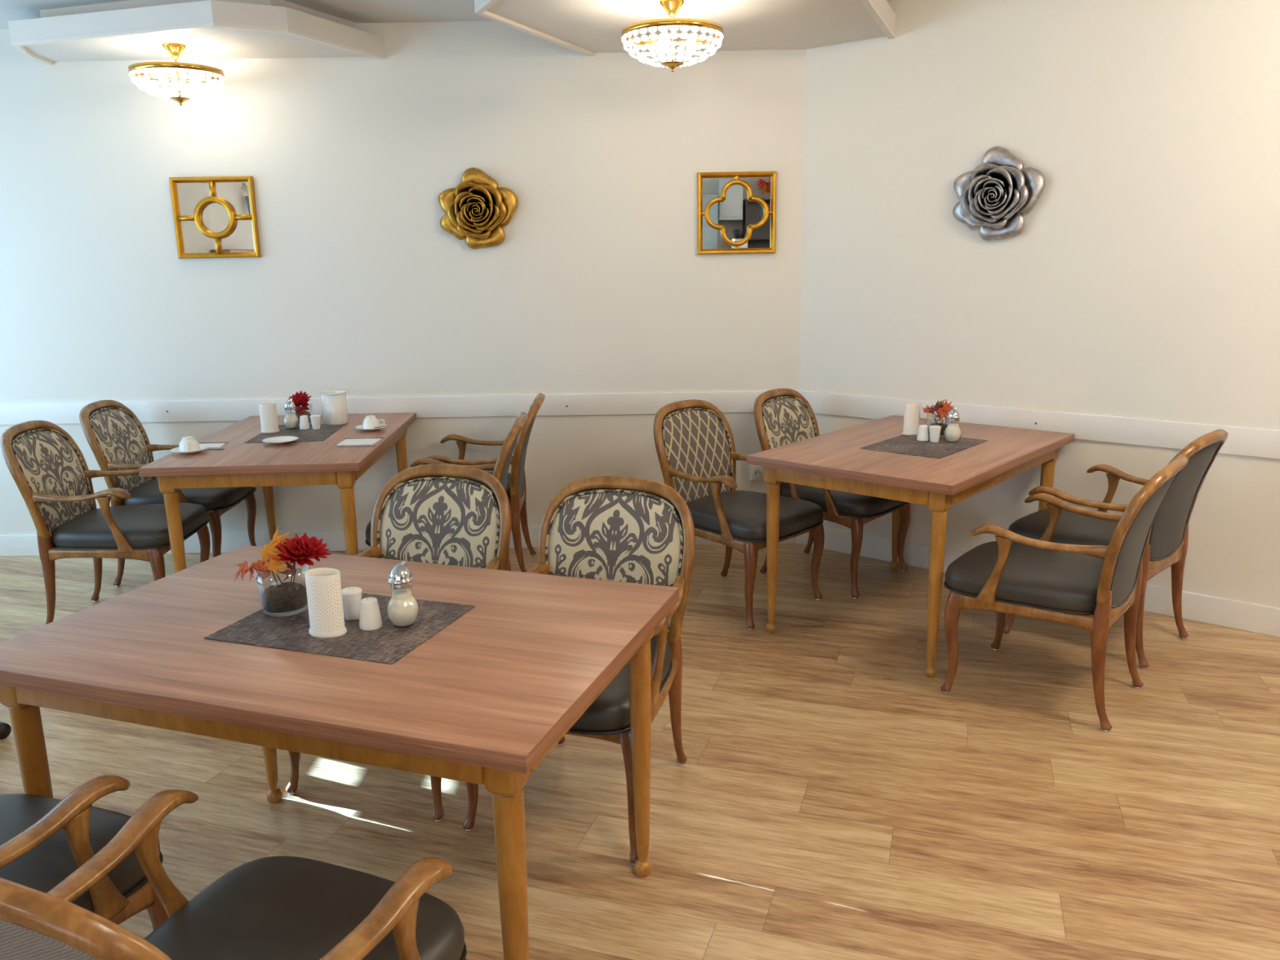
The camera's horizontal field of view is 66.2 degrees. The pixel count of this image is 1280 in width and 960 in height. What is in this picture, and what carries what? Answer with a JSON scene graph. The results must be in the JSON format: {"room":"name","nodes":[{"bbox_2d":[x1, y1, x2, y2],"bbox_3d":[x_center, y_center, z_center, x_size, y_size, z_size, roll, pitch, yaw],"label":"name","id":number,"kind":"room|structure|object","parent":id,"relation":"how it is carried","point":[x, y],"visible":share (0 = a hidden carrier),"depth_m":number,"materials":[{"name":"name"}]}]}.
{"room":"care facility","nodes":[
{"label":"care facility","id":0,"kind":"room"},
{"bbox_2d":[40,0,356,28],"bbox_3d":[-2.053,-2.098,4.469,1.425,0.066,0.688,-1,13,0],"label":"ceiling","id":1,"kind":"structure","parent":0,"point":[131,3],"depth_m":4.31,"materials":[{"name":"paint"}]},
{"bbox_2d":[8,0,385,62],"bbox_3d":[-2.056,-2.004,4.400,1.655,0.085,0.770,-1,13,0],"label":"ceiling panel","id":2,"kind":"object","parent":1,"relation":"attached to","point":[213,42],"visible":0.84,"depth_m":4.31,"materials":[{"name":"paint"}]},
{"bbox_2d":[128,42,225,106],"bbox_3d":[-2.106,-1.842,4.467,0.399,0.260,0.401,-12,17,-41],"label":"ceiling lamp","id":3,"kind":"object","parent":2,"relation":"attached to","point":[178,82],"visible":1,"depth_m":4.39,"materials":[{"name":"clear glass"}]},
{"bbox_2d":[0,21,805,542],"bbox_3d":[-1.845,-0.928,5.128,5.541,2.648,0.200,-1,13,0],"label":"wall","id":4,"kind":"structure","parent":0,"point":[597,282],"depth_m":4.97,"materials":[{"name":"paint"}]},
{"bbox_2d":[10,22,385,65],"bbox_3d":[-2.055,-1.958,4.417,1.655,0.015,0.781,-1,13,0],"label":"trim","id":5,"kind":"structure","parent":4,"relation":"attached to","point":[19,46],"depth_m":4.22,"materials":[{"name":"paint"}]},
{"bbox_2d":[168,176,261,258],"bbox_3d":[-2.130,-1.315,4.920,0.408,0.393,0.032,-1,13,0],"label":"wall mirror","id":6,"kind":"object","parent":4,"relation":"attached to","point":[215,216],"visible":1,"depth_m":4.92,"materials":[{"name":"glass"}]},
{"bbox_2d":[0,525,795,556],"bbox_3d":[-1.777,0.328,5.308,5.236,0.118,0.016,-1,13,0],"label":"baseboard","id":7,"kind":"structure","parent":4,"relation":"attached to","point":[10,544],"depth_m":5.30,"materials":[{"name":"white paint"}]},
{"bbox_2d":[0,390,798,425],"bbox_3d":[-1.788,-0.371,5.148,5.236,0.112,0.015,-1,13,0],"label":"trim","id":8,"kind":"structure","parent":4,"relation":"attached to","point":[727,402],"depth_m":5.14,"materials":[{"name":"white paint"}]},
{"bbox_2d":[438,167,517,248],"bbox_3d":[-0.807,-1.353,4.888,0.396,0.392,0.084,-1,13,0],"label":"rose","id":9,"kind":"object","parent":4,"relation":"attached to","point":[477,211],"visible":1,"depth_m":4.87,"materials":[{"name":"gold metal"}]},
{"bbox_2d":[475,0,894,56],"bbox_3d":[0.171,-1.895,3.984,1.469,0.015,1.781,4,14,21],"label":"trim","id":10,"kind":"structure","parent":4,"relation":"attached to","point":[868,5],"depth_m":4.15,"materials":[{"name":"paint"}]},
{"bbox_2d":[697,171,776,253],"bbox_3d":[0.485,-1.339,4.924,0.394,0.396,0.031,-1,13,0],"label":"wall mirror","id":11,"kind":"object","parent":4,"relation":"attached to","point":[736,211],"visible":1,"depth_m":4.93,"materials":[{"name":"gold glass"}]},
{"bbox_2d":[750,465,763,480],"bbox_3d":[0.628,-0.036,5.230,0.080,0.080,0.020,-1,13,0],"label":"wall socket","id":12,"kind":"object","parent":4,"relation":"attached to","point":[756,472],"visible":0.86,"depth_m":5.23,"materials":[{"name":"white plastic"}]},
{"bbox_2d":[0,0,888,29],"bbox_3d":[0.515,-1.375,0.769,10.274,0.100,8.512,-1,13,0],"label":"ceiling","id":13,"kind":"structure","parent":0,"point":[353,11],"depth_m":4.45,"materials":[{"name":"paint"}]},
{"bbox_3d":[0.272,-2.033,4.021,1.597,0.066,1.653,-1,13,0],"label":"ceiling","id":14,"kind":"structure","parent":13,"relation":"attached to","visible":0},
{"bbox_2d":[474,0,895,53],"bbox_3d":[0.233,-1.969,4.080,1.456,0.085,2.018,5,14,24],"label":"ceiling panel","id":15,"kind":"object","parent":14,"relation":"attached to","point":[595,26],"visible":0.73,"depth_m":4.13,"materials":[{"name":"paint"}]},
{"bbox_2d":[621,0,724,71],"bbox_3d":[0.126,-1.734,3.838,0.401,0.260,0.399,11,17,41],"label":"ceiling lamp","id":16,"kind":"object","parent":15,"relation":"attached to","point":[664,45],"visible":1,"depth_m":3.76,"materials":[{"name":"white"}]},
{"bbox_2d":[0,542,1279,959],"bbox_3d":[0.798,1.229,1.467,13.535,0.001,10.830,-1,13,0],"label":"floor","id":17,"kind":"structure","parent":0,"point":[829,800],"depth_m":2.85,"materials":[{"name":"wood"}]},
{"bbox_2d":[0,721,11,739],"bbox_3d":[-2.429,0.424,3.124,0.637,0.929,0.613,-1,13,0],"label":"swivel chair","id":18,"kind":"object","parent":17,"relation":"on","point":[5,728],"visible":1,"depth_m":3.26,"materials":[{"name":"black leather"}]},
{"bbox_2d":[0,774,168,930],"bbox_3d":[-1.268,0.750,1.731,0.613,0.881,0.713,3,14,19],"label":"armchair","id":19,"kind":"object","parent":17,"relation":"on","point":[44,840],"visible":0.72,"depth_m":1.80,"materials":[{"name":"black leather"}]},
{"bbox_2d":[0,420,210,624],"bbox_3d":[-2.301,0.177,4.301,0.713,0.881,0.613,-1,13,-2],"label":"armchair","id":20,"kind":"object","parent":17,"relation":"on","point":[50,471],"visible":0.94,"depth_m":4.13,"materials":[{"name":"brown wood"}]},
{"bbox_2d":[79,400,256,586],"bbox_3d":[-2.324,0.037,4.908,0.713,0.881,0.613,-1,13,-2],"label":"armchair","id":21,"kind":"object","parent":17,"relation":"on","point":[117,438],"visible":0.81,"depth_m":4.75,"materials":[{"name":"brown wood"}]},
{"bbox_2d":[0,789,466,959],"bbox_3d":[-0.626,0.795,1.492,0.613,0.881,0.713,5,14,23],"label":"armchair","id":22,"kind":"object","parent":17,"relation":"on","point":[272,908],"visible":1,"depth_m":1.58,"materials":[{"name":"black leather"}]},
{"bbox_2d":[138,412,417,573],"bbox_3d":[-1.569,0.164,4.594,0.860,0.750,1.293,-1,13,-2],"label":"dining table","id":23,"kind":"object","parent":17,"relation":"on","point":[267,465],"visible":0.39,"depth_m":4.01,"materials":[{"name":"brown wood"}]},
{"bbox_2d":[170,445,208,453],"bbox_3d":[-1.907,-0.124,4.156,0.148,0.019,0.148,-6,14,-21],"label":"saucer","id":24,"kind":"object","parent":23,"relation":"on","point":[202,447],"visible":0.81,"depth_m":4.13,"materials":[{"name":"white ceramic"}]},
{"bbox_2d":[178,435,200,452],"bbox_3d":[-1.909,-0.153,4.145,0.085,0.056,0.094,3,14,18],"label":"coffee cup","id":25,"kind":"object","parent":24,"relation":"on","point":[188,443],"visible":1,"depth_m":4.12,"materials":[{"name":"white ceramic"}]},
{"bbox_2d":[199,443,225,448],"bbox_3d":[-1.897,-0.150,4.297,0.144,0.005,0.090,-2,13,-2],"label":"paper napkin","id":26,"kind":"object","parent":23,"relation":"on","point":[209,445],"visible":0.5,"depth_m":4.30,"materials":[{"name":"white paper"}]},
{"bbox_2d":[198,441,229,443],"bbox_3d":[-1.913,-0.167,4.374,0.160,0.002,0.018,-1,13,-2],"label":"knife","id":27,"kind":"object","parent":23,"relation":"on","point":[211,442],"visible":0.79,"depth_m":4.37,"materials":[{"name":"metal"}]},
{"bbox_2d":[205,448,224,449],"bbox_3d":[-1.847,-0.133,4.223,0.110,0.002,0.022,-2,13,-3],"label":"fork","id":28,"kind":"object","parent":23,"relation":"on","point":[213,448],"visible":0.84,"depth_m":4.22,"materials":[{"name":"metal"}]},
{"bbox_2d":[262,435,298,444],"bbox_3d":[-1.590,-0.172,4.341,0.153,0.019,0.153,-1,13,0],"label":"plate","id":29,"kind":"object","parent":23,"relation":"on","point":[282,439],"visible":1,"depth_m":4.36,"materials":[{"name":"white ceramic"}]},
{"bbox_2d":[244,423,346,443],"bbox_3d":[-1.601,-0.222,4.596,0.345,0.002,0.468,-2,13,-3],"label":"place mat","id":30,"kind":"object","parent":23,"relation":"on","point":[326,431],"visible":0.79,"depth_m":4.56,"materials":[{"name":"fabric"}]},
{"bbox_2d":[258,402,279,433],"bbox_3d":[-1.742,-0.292,4.605,0.083,0.136,0.060,-4,13,-11],"label":"candle","id":31,"kind":"object","parent":30,"relation":"on","point":[268,411],"visible":1,"depth_m":4.59,"materials":[{"name":"white wax"}]},
{"bbox_2d":[284,398,298,428],"bbox_3d":[-1.673,-0.319,4.697,0.071,0.145,0.071,7,15,32],"label":"sugar pourer","id":32,"kind":"object","parent":30,"relation":"on","point":[291,420],"visible":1,"depth_m":4.68,"materials":[{"name":"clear glass"}]},
{"bbox_2d":[299,414,310,429],"bbox_3d":[-1.602,-0.277,4.681,0.049,0.067,0.049,-1,13,0],"label":"shaker","id":33,"kind":"object","parent":30,"relation":"on","point":[304,420],"visible":1,"depth_m":4.67,"materials":[{"name":"white ceramic"}]},
{"bbox_2d":[310,414,320,429],"bbox_3d":[-1.545,-0.277,4.676,0.050,0.070,0.050,-1,13,0],"label":"shaker","id":34,"kind":"object","parent":30,"relation":"on","point":[315,419],"visible":1,"depth_m":4.66,"materials":[{"name":"white ceramic"}]},
{"bbox_2d":[288,390,311,423],"bbox_3d":[-1.662,-0.354,4.800,0.117,0.164,0.122,-1,13,0],"label":"flower vase","id":35,"kind":"object","parent":23,"relation":"on","point":[300,399],"visible":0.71,"depth_m":4.77,"materials":[{"name":"red"}]},
{"bbox_2d":[320,390,348,425],"bbox_3d":[-1.501,-0.355,4.822,0.127,0.154,0.127,-1,13,0],"label":"jug","id":36,"kind":"object","parent":23,"relation":"on","point":[334,402],"visible":1,"depth_m":4.78,"materials":[{"name":"ceramic"}]},
{"bbox_2d":[336,444,376,447],"bbox_3d":[-1.225,-0.147,4.238,0.165,0.002,0.022,-1,13,-2],"label":"fork","id":37,"kind":"object","parent":23,"relation":"on","point":[364,445],"visible":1,"depth_m":4.23,"materials":[{"name":"metal"}]},
{"bbox_2d":[337,438,381,445],"bbox_3d":[-1.238,-0.168,4.330,0.159,0.005,0.135,-1,13,0],"label":"paper napkin","id":38,"kind":"object","parent":23,"relation":"on","point":[364,441],"visible":1,"depth_m":4.31,"materials":[{"name":"white paper"}]},
{"bbox_2d":[344,436,384,439],"bbox_3d":[-1.244,-0.190,4.424,0.178,0.002,0.018,-1,13,-1],"label":"knife","id":39,"kind":"object","parent":23,"relation":"on","point":[381,437],"visible":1,"depth_m":4.42,"materials":[{"name":"metal"}]},
{"bbox_2d":[355,423,387,431],"bbox_3d":[-1.268,-0.244,4.633,0.148,0.019,0.148,-2,13,-6],"label":"saucer","id":40,"kind":"object","parent":23,"relation":"on","point":[359,427],"visible":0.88,"depth_m":4.59,"materials":[{"name":"white ceramic"}]},
{"bbox_2d":[362,415,385,428],"bbox_3d":[-1.266,-0.275,4.630,0.094,0.056,0.085,-13,18,-43],"label":"coffee cup","id":41,"kind":"object","parent":40,"relation":"on","point":[370,421],"visible":1,"depth_m":4.60,"materials":[{"name":"white ceramic"}]},
{"bbox_2d":[0,545,679,959],"bbox_3d":[-0.650,0.681,2.278,1.293,0.750,0.860,4,14,19],"label":"dining table","id":42,"kind":"object","parent":17,"relation":"on","point":[488,696],"visible":0.83,"depth_m":1.96,"materials":[{"name":"brown wood"}]},
{"bbox_2d":[204,586,475,664],"bbox_3d":[-0.659,0.316,2.190,0.468,0.002,0.345,4,14,19],"label":"place mat","id":43,"kind":"object","parent":42,"relation":"on","point":[388,643],"visible":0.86,"depth_m":2.12,"materials":[{"name":"fabric"}]},
{"bbox_2d":[234,526,331,613],"bbox_3d":[-0.818,0.207,2.245,0.222,0.188,0.124,-1,13,0],"label":"flower vase","id":44,"kind":"object","parent":43,"relation":"on","point":[285,597],"visible":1,"depth_m":2.22,"materials":[{"name":"red"}]},
{"bbox_2d":[304,567,346,638],"bbox_3d":[-0.676,0.263,2.106,0.085,0.139,0.061,3,14,17],"label":"tealight holder","id":45,"kind":"object","parent":43,"relation":"on","point":[323,584],"visible":1,"depth_m":2.08,"materials":[{"name":"white ceramic"}]},
{"bbox_2d":[341,586,361,620],"bbox_3d":[-0.647,0.277,2.203,0.050,0.070,0.050,-1,13,0],"label":"shaker","id":46,"kind":"object","parent":43,"relation":"on","point":[351,596],"visible":0.84,"depth_m":2.19,"materials":[{"name":"white ceramic"}]},
{"bbox_2d":[359,596,382,631],"bbox_3d":[-0.590,0.290,2.144,0.049,0.067,0.049,-1,13,0],"label":"shaker","id":47,"kind":"object","parent":43,"relation":"on","point":[370,616],"visible":1,"depth_m":2.13,"materials":[{"name":"white ceramic"}]},
{"bbox_2d":[386,560,417,626],"bbox_3d":[-0.522,0.248,2.148,0.071,0.145,0.071,0,13,3],"label":"sugar pourer","id":48,"kind":"object","parent":43,"relation":"on","point":[402,607],"visible":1,"depth_m":2.13,"materials":[{"name":"clear glass"}]},
{"bbox_2d":[285,464,511,822],"bbox_3d":[-0.721,0.451,2.994,0.613,0.881,0.713,3,14,18],"label":"armchair","id":49,"kind":"object","parent":17,"relation":"on","point":[445,514],"visible":0.48,"depth_m":3.15,"materials":[{"name":"beige fabric"}]},
{"bbox_2d":[364,412,528,570],"bbox_3d":[-0.824,0.158,4.277,0.713,0.881,0.613,-1,13,-2],"label":"armchair","id":50,"kind":"object","parent":17,"relation":"on","point":[500,468],"visible":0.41,"depth_m":4.09,"materials":[{"name":"brown wood"}]},
{"bbox_2d":[426,392,545,572],"bbox_3d":[-0.806,0.023,4.862,0.713,0.881,0.613,-1,13,-2],"label":"armchair","id":51,"kind":"object","parent":17,"relation":"on","point":[516,487],"visible":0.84,"depth_m":4.70,"materials":[{"name":"brown wood"}]},
{"bbox_2d":[462,475,695,865],"bbox_3d":[-0.158,0.489,2.786,0.613,0.881,0.713,4,14,19],"label":"armchair","id":52,"kind":"object","parent":17,"relation":"on","point":[613,528],"visible":0.58,"depth_m":2.91,"materials":[{"name":"beige fabric"}]},
{"bbox_2d":[653,399,824,630],"bbox_3d":[0.428,0.115,4.374,0.713,0.881,0.613,12,18,44],"label":"armchair","id":53,"kind":"object","parent":17,"relation":"on","point":[694,440],"visible":0.81,"depth_m":4.35,"materials":[{"name":"brown wood"}]},
{"bbox_2d":[754,387,910,599],"bbox_3d":[0.915,0.028,4.718,0.713,0.881,0.613,10,17,39],"label":"armchair","id":54,"kind":"object","parent":17,"relation":"on","point":[783,416],"visible":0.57,"depth_m":4.66,"materials":[{"name":"brown wood"}]},
{"bbox_2d":[746,415,1075,677],"bbox_3d":[1.164,0.216,4.172,0.860,0.750,1.235,10,17,40],"label":"dining table","id":55,"kind":"object","parent":17,"relation":"on","point":[835,460],"visible":0.8,"depth_m":3.82,"materials":[{"name":"brown wood"}]},
{"bbox_2d":[859,433,987,458],"bbox_3d":[1.183,-0.148,4.075,0.345,0.002,0.468,10,17,40],"label":"place mat","id":56,"kind":"object","parent":55,"relation":"on","point":[902,444],"visible":0.79,"depth_m":4.03,"materials":[{"name":"fabric"}]},
{"bbox_2d":[902,402,920,435],"bbox_3d":[1.188,-0.268,4.288,0.083,0.136,0.060,-6,14,-22],"label":"candle","id":57,"kind":"object","parent":56,"relation":"on","point":[911,410],"visible":0.87,"depth_m":4.27,"materials":[{"name":"white wax"}]},
{"bbox_2d":[916,424,928,441],"bbox_3d":[1.197,-0.201,4.150,0.049,0.067,0.049,-1,13,0],"label":"shaker","id":58,"kind":"object","parent":56,"relation":"on","point":[922,433],"visible":1,"depth_m":4.13,"materials":[{"name":"white ceramic"}]},
{"bbox_2d":[928,425,941,442],"bbox_3d":[1.237,-0.195,4.118,0.050,0.070,0.050,-1,13,0],"label":"shaker","id":59,"kind":"object","parent":56,"relation":"on","point":[934,430],"visible":1,"depth_m":4.10,"materials":[{"name":"white ceramic"}]},
{"bbox_2d":[922,399,954,435],"bbox_3d":[1.293,-0.270,4.242,0.143,0.156,0.109,-1,13,0],"label":"flower vase","id":60,"kind":"object","parent":56,"relation":"on","point":[941,408],"visible":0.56,"depth_m":4.23,"materials":[{"name":"orange"}]},
{"bbox_2d":[944,407,960,441],"bbox_3d":[1.311,-0.233,4.107,0.071,0.145,0.071,7,15,32],"label":"sugar pourer","id":61,"kind":"object","parent":56,"relation":"on","point":[953,432],"visible":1,"depth_m":4.09,"materials":[{"name":"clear glass"}]},
{"bbox_2d":[940,454,1188,732],"bbox_3d":[1.451,0.321,3.405,0.713,0.881,0.613,10,17,38],"label":"armchair","id":62,"kind":"object","parent":17,"relation":"on","point":[1014,574],"visible":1,"depth_m":3.26,"materials":[{"name":"brown wood"}]},
{"bbox_2d":[1003,429,1228,669],"bbox_3d":[1.857,0.204,3.881,0.613,0.881,0.713,-13,17,-42],"label":"armchair","id":63,"kind":"object","parent":17,"relation":"on","point":[1166,546],"visible":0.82,"depth_m":3.74,"materials":[{"name":"brown wood"}]},
{"bbox_2d":[799,0,1279,608],"bbox_3d":[3.212,-0.579,3.248,6.000,2.648,0.200,9,17,38],"label":"wall","id":64,"kind":"structure","parent":0,"point":[1142,279],"depth_m":4.16,"materials":[{"name":"paint"}]},
{"bbox_2d":[952,146,1044,240],"bbox_3d":[1.557,-1.251,4.285,0.400,0.396,0.086,9,17,38],"label":"rose","id":65,"kind":"object","parent":64,"relation":"attached to","point":[994,197],"visible":1,"depth_m":4.27,"materials":[{"name":"silver metal"}]},
{"bbox_2d":[795,526,1279,637],"bbox_3d":[3.167,0.673,3.450,5.995,0.118,0.016,9,17,38],"label":"baseboard","id":66,"kind":"structure","parent":64,"relation":"attached to","point":[1229,613],"depth_m":4.17,"materials":[{"name":"white paint"}]},
{"bbox_2d":[798,390,1279,459],"bbox_3d":[3.156,-0.026,3.290,5.995,0.112,0.015,9,17,38],"label":"trim","id":67,"kind":"structure","parent":64,"relation":"attached to","point":[1240,441],"depth_m":4.27,"materials":[{"name":"white paint"}]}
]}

